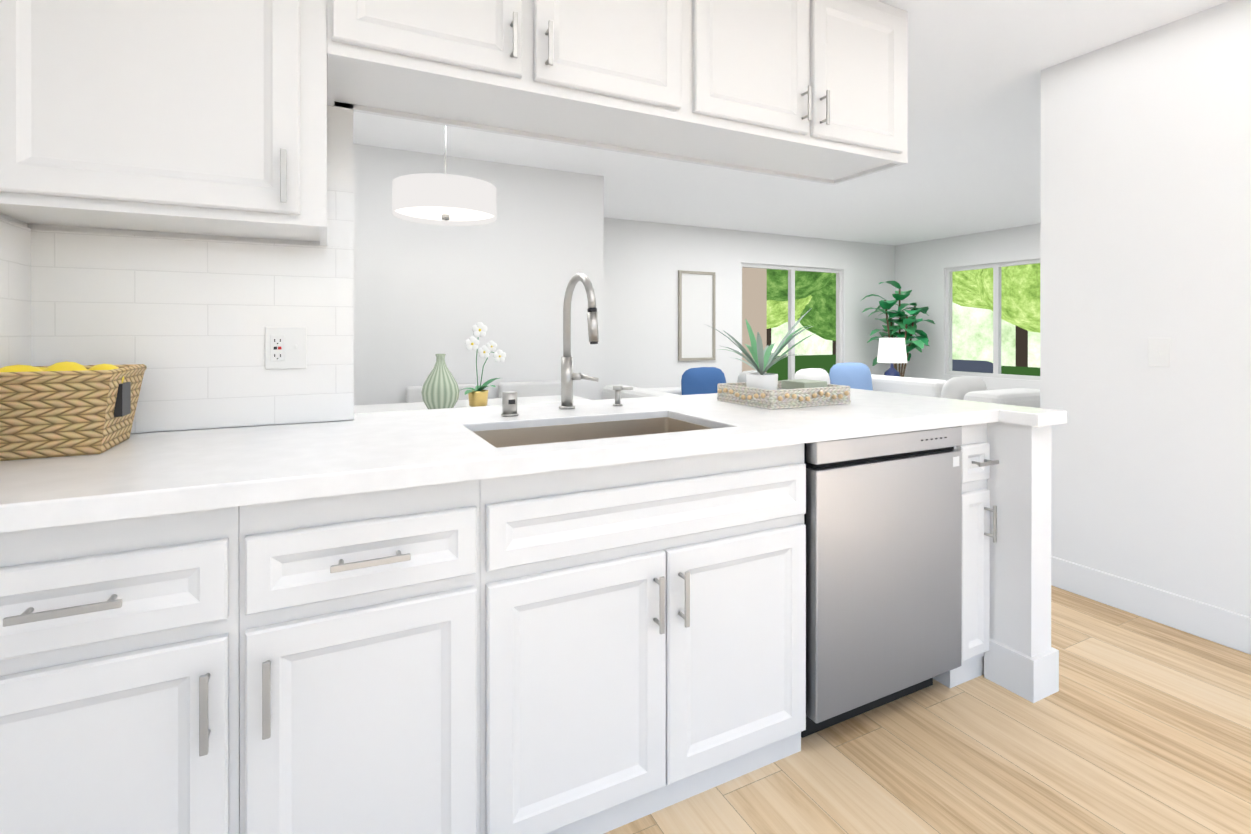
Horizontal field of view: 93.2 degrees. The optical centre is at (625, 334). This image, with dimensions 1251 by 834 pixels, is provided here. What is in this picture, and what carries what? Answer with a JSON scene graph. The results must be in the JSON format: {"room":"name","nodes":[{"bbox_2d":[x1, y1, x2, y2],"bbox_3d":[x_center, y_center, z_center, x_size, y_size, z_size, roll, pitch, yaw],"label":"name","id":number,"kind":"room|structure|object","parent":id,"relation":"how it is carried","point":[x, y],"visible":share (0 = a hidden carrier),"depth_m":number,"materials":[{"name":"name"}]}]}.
{"room":"kitchen","nodes":[
{"label":"kitchen","id":0,"kind":"room"},
{"bbox_2d":[0,213,27,226],"bbox_3d":[-1.113,-0.036,0.679,0.120,2.380,6.200,0,0,-27],"label":"wall","id":1,"kind":"structure","parent":0,"point":[11,219],"depth_m":1.33,"materials":[{"name":"white paint"}]},
{"bbox_2d":[0,101,353,433],"bbox_3d":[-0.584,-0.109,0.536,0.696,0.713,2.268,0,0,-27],"label":"tiled wall","id":2,"kind":"structure","parent":1,"relation":"attached to","point":[186,321],"depth_m":1.53,"materials":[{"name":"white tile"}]},
{"bbox_2d":[0,0,326,245],"bbox_3d":[-1.032,-0.736,1.351,0.626,0.978,0.403,0,0,-27],"label":"upper cabinet","id":3,"kind":"object","parent":2,"relation":"attached to","point":[206,117],"visible":1,"depth_m":1.23,"materials":[{"name":"white wood"}]},
{"bbox_2d":[265,327,306,368],"bbox_3d":[-0.926,0.037,1.615,0.100,0.115,0.016,0,0,-27],"label":"electrical outlet plate","id":4,"kind":"object","parent":2,"relation":"attached to","point":[285,347],"visible":1,"depth_m":1.62,"materials":[{"name":"white plastic"}]},
{"bbox_2d":[353,143,603,404],"bbox_3d":[-1.340,-0.043,4.104,2.560,2.380,0.120,0,0,-27],"label":"wall","id":5,"kind":"structure","parent":0,"point":[424,294],"depth_m":4.17,"materials":[{"name":"white paint"}]},
{"bbox_2d":[604,217,894,387],"bbox_3d":[1.444,-0.050,7.200,5.440,2.380,0.140,0,0,-27],"label":"wall","id":6,"kind":"structure","parent":0,"point":[644,262],"depth_m":6.80,"materials":[{"name":"white paint"}]},
{"bbox_2d":[678,270,714,360],"bbox_3d":[0.820,-0.209,6.788,0.493,1.020,0.028,0,0,-27],"label":"picture frame","id":7,"kind":"object","parent":6,"relation":"attached to","point":[696,310],"visible":0.98,"depth_m":6.79,"materials":[{"name":"beige wood"}]},
{"bbox_2d":[741,263,841,379],"bbox_3d":[2.114,-0.111,7.537,1.700,1.500,0.060,0,0,-27],"label":"window","id":8,"kind":"structure","parent":6,"relation":"in","point":[791,311],"depth_m":7.53,"materials":[{"name":"white"}]},
{"bbox_2d":[353,0,1229,245],"bbox_3d":[1.089,-1.256,2.795,10.600,0.050,8.000,0,0,-27],"label":"ceiling","id":9,"kind":"structure","parent":0,"point":[973,164],"depth_m":4.02,"materials":[{"name":"white paint"}]},
{"bbox_2d":[392,126,496,225],"bbox_3d":[-0.947,-0.916,3.114,0.524,0.630,0.524,0,0,-27],"label":"pendant lamp","id":10,"kind":"object","parent":9,"relation":"hanging from","point":[445,199],"visible":0.85,"depth_m":2.93,"materials":[{"name":"white fabric"}]},
{"bbox_2d":[327,0,694,154],"bbox_3d":[-0.330,-0.944,1.737,0.975,0.564,0.388,0,0,-27],"label":"upper cabinet","id":11,"kind":"object","parent":9,"relation":"hanging from","point":[610,75],"depth_m":1.63,"materials":[{"name":"white wood"}]},
{"bbox_2d":[635,0,907,184],"bbox_3d":[0.550,-0.945,2.181,0.997,0.564,0.388,0,0,-27],"label":"upper cabinet","id":12,"kind":"object","parent":9,"relation":"hanging from","point":[812,90],"depth_m":2.04,"materials":[{"name":"white wood"}]},
{"bbox_2d":[604,585,1250,833],"bbox_3d":[1.089,1.175,2.801,10.600,0.050,8.000,0,0,-27],"label":"floor","id":13,"kind":"structure","parent":0,"point":[1135,724],"depth_m":1.61,"materials":[{"name":"brown wood"}]},
{"bbox_2d":[0,506,239,833],"bbox_3d":[-1.012,0.722,1.159,0.488,0.863,0.637,0,0,-27],"label":"base cabinet","id":14,"kind":"object","parent":13,"relation":"on","point":[119,678],"visible":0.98,"depth_m":0.95,"materials":[{"name":"white wood"}]},
{"bbox_2d":[239,479,479,833],"bbox_3d":[-0.606,0.721,1.364,0.419,0.863,0.637,0,0,-27],"label":"base cabinet","id":15,"kind":"object","parent":13,"relation":"on","point":[359,629],"visible":1,"depth_m":1.11,"materials":[{"name":"white wood"}]},
{"bbox_2d":[406,384,475,402],"bbox_3d":[-1.151,0.747,3.832,0.460,0.800,0.500,0,0,-27],"label":"dining chair","id":16,"kind":"object","parent":13,"relation":"on","point":[413,394],"visible":0.17,"depth_m":3.92,"materials":[{"name":"white fabric"}]},
{"bbox_2d":[354,395,589,412],"bbox_3d":[-0.768,0.774,3.207,1.350,0.750,0.860,0,0,-27],"label":"dining table","id":17,"kind":"object","parent":13,"relation":"on","point":[422,405],"visible":0.04,"depth_m":3.35,"materials":[{"name":"white"}]},
{"bbox_2d":[421,354,458,408],"bbox_3d":[-0.955,0.250,3.056,0.188,0.296,0.188,0,0,-27],"label":"vase","id":18,"kind":"object","parent":17,"relation":"on","point":[440,389],"visible":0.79,"depth_m":3.00,"materials":[{"name":"ceramic"}]},
{"bbox_2d":[459,322,505,406],"bbox_3d":[-0.779,0.165,3.240,0.248,0.465,0.221,0,0,-27],"label":"orchid","id":19,"kind":"object","parent":17,"relation":"on","point":[477,395],"visible":1,"depth_m":3.22,"materials":[{"name":"white plant"}]},
{"bbox_2d":[498,381,560,397],"bbox_3d":[-0.597,0.747,4.111,0.460,0.800,0.500,0,0,-27],"label":"dining chair","id":20,"kind":"object","parent":13,"relation":"on","point":[537,388],"visible":0.21,"depth_m":4.26,"materials":[{"name":"white fabric"}]},
{"bbox_2d":[480,443,805,833],"bbox_3d":[-0.023,0.720,1.658,0.886,0.863,0.637,0,0,-27],"label":"base cabinet","id":21,"kind":"object","parent":13,"relation":"on","point":[642,638],"visible":0.83,"depth_m":1.38,"materials":[{"name":"white wood"}]},
{"bbox_2d":[0,388,1066,532],"bbox_3d":[-0.023,0.267,1.717,2.740,0.040,0.970,0,0,-27],"label":"countertop","id":22,"kind":"structure","parent":21,"relation":"on","point":[145,474],"depth_m":1.29,"materials":[{"name":"white stone"}]},
{"bbox_2d":[0,361,146,460],"bbox_3d":[-1.202,0.152,1.272,0.219,0.190,0.267,0,0,-27],"label":"basket","id":23,"kind":"object","parent":22,"relation":"on","point":[62,409],"visible":1,"depth_m":1.19,"materials":[{"name":"beige wicker"}]},
{"bbox_2d":[501,391,518,415],"bbox_3d":[-0.350,0.211,1.793,0.052,0.070,0.052,0,0,-27],"label":"air gap","id":24,"kind":"object","parent":22,"relation":"on","point":[509,403],"visible":1,"depth_m":1.77,"materials":[{"name":"silver metal"}]},
{"bbox_2d":[559,273,598,408],"bbox_3d":[-0.114,0.026,1.884,0.127,0.438,0.263,0,0,-27],"label":"faucet","id":25,"kind":"object","parent":22,"relation":"on","point":[568,376],"visible":1,"depth_m":1.94,"materials":[{"name":"silver metal"}]},
{"bbox_2d":[472,417,713,447],"bbox_3d":[-0.072,0.379,1.609,0.652,0.219,0.367,0,0,-27],"label":"sink","id":26,"kind":"object","parent":22,"relation":"in","point":[499,438],"visible":0.02,"depth_m":1.78,"materials":[{"name":"silver metal"}]},
{"bbox_2d":[613,386,632,405],"bbox_3d":[-0.010,0.212,2.030,0.060,0.066,0.056,0,0,-27],"label":"soap dispenser","id":27,"kind":"object","parent":22,"relation":"on","point":[617,389],"visible":1,"depth_m":2.02,"materials":[{"name":"silver metal"}]},
{"bbox_2d":[717,381,850,408],"bbox_3d":[0.564,0.214,2.132,0.378,0.062,0.318,0,0,-27],"label":"tray","id":28,"kind":"object","parent":22,"relation":"on","point":[742,393],"visible":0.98,"depth_m":2.02,"materials":[{"name":"beige wicker"}]},
{"bbox_2d":[705,309,814,389],"bbox_3d":[0.496,0.068,2.135,0.425,0.328,0.334,0,0,-27],"label":"potted plant","id":29,"kind":"object","parent":28,"relation":"on","point":[762,362],"visible":0.98,"depth_m":2.10,"materials":[{"name":"green plant"}]},
{"bbox_2d":[778,379,826,389],"bbox_3d":[0.653,0.201,2.164,0.130,0.062,0.140,0,0,-27],"label":"book","id":30,"kind":"object","parent":28,"relation":"on","point":[796,383],"visible":0.46,"depth_m":2.13,"materials":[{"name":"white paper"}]},
{"bbox_2d":[602,374,945,399],"bbox_3d":[1.274,0.765,4.741,2.820,0.760,0.940,0,0,-27],"label":"sofa","id":31,"kind":"object","parent":13,"relation":"on","point":[913,386],"visible":0.08,"depth_m":4.95,"materials":[{"name":"white fabric"}]},
{"bbox_2d":[681,367,725,394],"bbox_3d":[0.610,0.471,4.529,0.460,0.437,0.178,0,0,-35],"label":"pillow","id":32,"kind":"object","parent":31,"relation":"on","point":[702,380],"visible":0.42,"depth_m":4.44,"materials":[{"name":"blue fabric"}]},
{"bbox_2d":[737,370,757,382],"bbox_3d":[1.034,0.490,4.754,0.298,0.397,0.187,0,0,-27],"label":"pillow","id":33,"kind":"object","parent":31,"relation":"on","point":[742,377],"visible":0.21,"depth_m":4.71,"materials":[{"name":"grey fabric"}]},
{"bbox_2d":[794,368,829,383],"bbox_3d":[1.596,0.490,5.037,0.400,0.397,0.176,0,0,-27],"label":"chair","id":34,"kind":"object","parent":31,"relation":"on","point":[819,374],"visible":0.27,"depth_m":5.00,"materials":[{"name":"white fabric"}]},
{"bbox_2d":[829,362,872,390],"bbox_3d":[1.997,0.469,5.228,0.460,0.437,0.178,0,0,-21],"label":"pillow","id":35,"kind":"object","parent":31,"relation":"on","point":[855,375],"visible":0.44,"depth_m":5.17,"materials":[{"name":"blue fabric"}]},
{"bbox_2d":[801,426,961,737],"bbox_3d":[0.661,0.721,2.005,0.619,0.861,0.594,0,0,-27],"label":"dishwasher","id":36,"kind":"object","parent":13,"relation":"on","point":[883,519],"visible":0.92,"depth_m":1.72,"materials":[{"name":"grey metal"}]},
{"bbox_2d":[862,281,934,376],"bbox_3d":[3.548,0.231,7.611,0.851,1.814,0.867,0,0,-27],"label":"fiddle leaf fig","id":37,"kind":"object","parent":13,"relation":"on","point":[906,323],"visible":0.6,"depth_m":7.54,"materials":[{"name":"green plant"}]},
{"bbox_2d":[933,423,998,687],"bbox_3d":[1.020,0.719,2.184,0.174,0.863,0.637,0,0,-27],"label":"base cabinet","id":38,"kind":"object","parent":13,"relation":"on","point":[974,448],"visible":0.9,"depth_m":1.94,"materials":[{"name":"white wood"}]},
{"bbox_2d":[963,388,1039,407],"bbox_3d":[2.221,0.747,3.908,0.980,0.800,0.840,0,0,-27],"label":"armchair","id":39,"kind":"object","parent":13,"relation":"on","point":[1024,397],"visible":0.06,"depth_m":3.53,"materials":[{"name":"white fabric"}]},
{"bbox_2d":[940,376,986,399],"bbox_3d":[2.216,0.482,3.894,0.420,0.417,0.177,0,0,-27],"label":"pillow","id":40,"kind":"object","parent":39,"relation":"on","point":[959,388],"visible":0.42,"depth_m":3.80,"materials":[{"name":"white fabric"}]},
{"bbox_3d":[3.236,0.867,7.187,0.400,0.545,0.400,0,0,-27],"label":"side table","id":41,"kind":"object","parent":13,"relation":"on","visible":0},
{"bbox_2d":[877,338,906,376],"bbox_3d":[3.236,0.319,7.186,0.340,0.550,0.340,0,0,-27],"label":"table lamp","id":42,"kind":"object","parent":41,"relation":"on","point":[891,350],"visible":0.81,"depth_m":7.07,"materials":[{"name":"white fabric"}]},
{"bbox_2d":[895,223,1040,389],"bbox_3d":[4.795,-0.048,6.441,0.140,2.380,4.234,0,0,-27],"label":"wall","id":43,"kind":"structure","parent":0,"point":[920,269],"depth_m":7.68,"materials":[{"name":"white paint"}]},
{"bbox_2d":[946,259,1039,380],"bbox_3d":[4.470,-0.165,7.085,0.060,1.370,1.310,0,0,-27],"label":"window","id":44,"kind":"structure","parent":43,"relation":"in","point":[996,267],"depth_m":7.10,"materials":[{"name":"white"}]},
{"bbox_2d":[983,422,1051,673],"bbox_3d":[1.153,0.719,2.239,0.110,0.864,0.780,0,0,-27],"label":"wall","id":45,"kind":"structure","parent":0,"point":[1019,483],"depth_m":1.88,"materials":[{"name":"white paint"}]},
{"bbox_2d":[984,639,1058,695],"bbox_3d":[1.190,1.085,2.305,0.015,0.132,0.895,0,0,-27],"label":"baseboard","id":46,"kind":"structure","parent":45,"relation":"attached to","point":[1034,679],"depth_m":1.89,"materials":[{"name":"white wood"}]},
{"bbox_2d":[1040,59,1071,561],"bbox_3d":[3.811,-0.042,3.640,4.140,2.380,0.120,0,0,-27],"label":"wall","id":47,"kind":"structure","parent":0,"point":[1056,80],"depth_m":2.70,"materials":[{"name":"white paint"}]},
{"bbox_2d":[1072,0,1250,616],"bbox_3d":[2.828,-0.037,1.127,0.120,2.380,3.450,0,0,-27],"label":"wall","id":48,"kind":"structure","parent":0,"point":[1145,229],"depth_m":2.35,"materials":[{"name":"white paint"}]},
{"bbox_2d":[1051,556,1250,654],"bbox_3d":[2.733,1.087,1.166,0.015,0.132,3.601,0,0,-27],"label":"baseboard","id":49,"kind":"structure","parent":48,"relation":"attached to","point":[1231,629],"depth_m":2.36,"materials":[{"name":"white wood"}]},
{"bbox_2d":[1148,338,1170,366],"bbox_3d":[2.128,0.072,2.362,0.016,0.116,0.070,0,0,-27],"label":"switch plate","id":50,"kind":"object","parent":48,"relation":"attached to","point":[1159,352],"visible":1,"depth_m":2.36,"materials":[{"name":"white plastic"}]},
{"label":"outside","id":51,"kind":"structure","parent":0,"visible":0},
{"bbox_2d":[742,263,1039,380],"bbox_3d":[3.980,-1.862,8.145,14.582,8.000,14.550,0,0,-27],"label":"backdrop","id":52,"kind":"structure","parent":51,"point":[765,303],"depth_m":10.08,"materials":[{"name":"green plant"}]}
]}

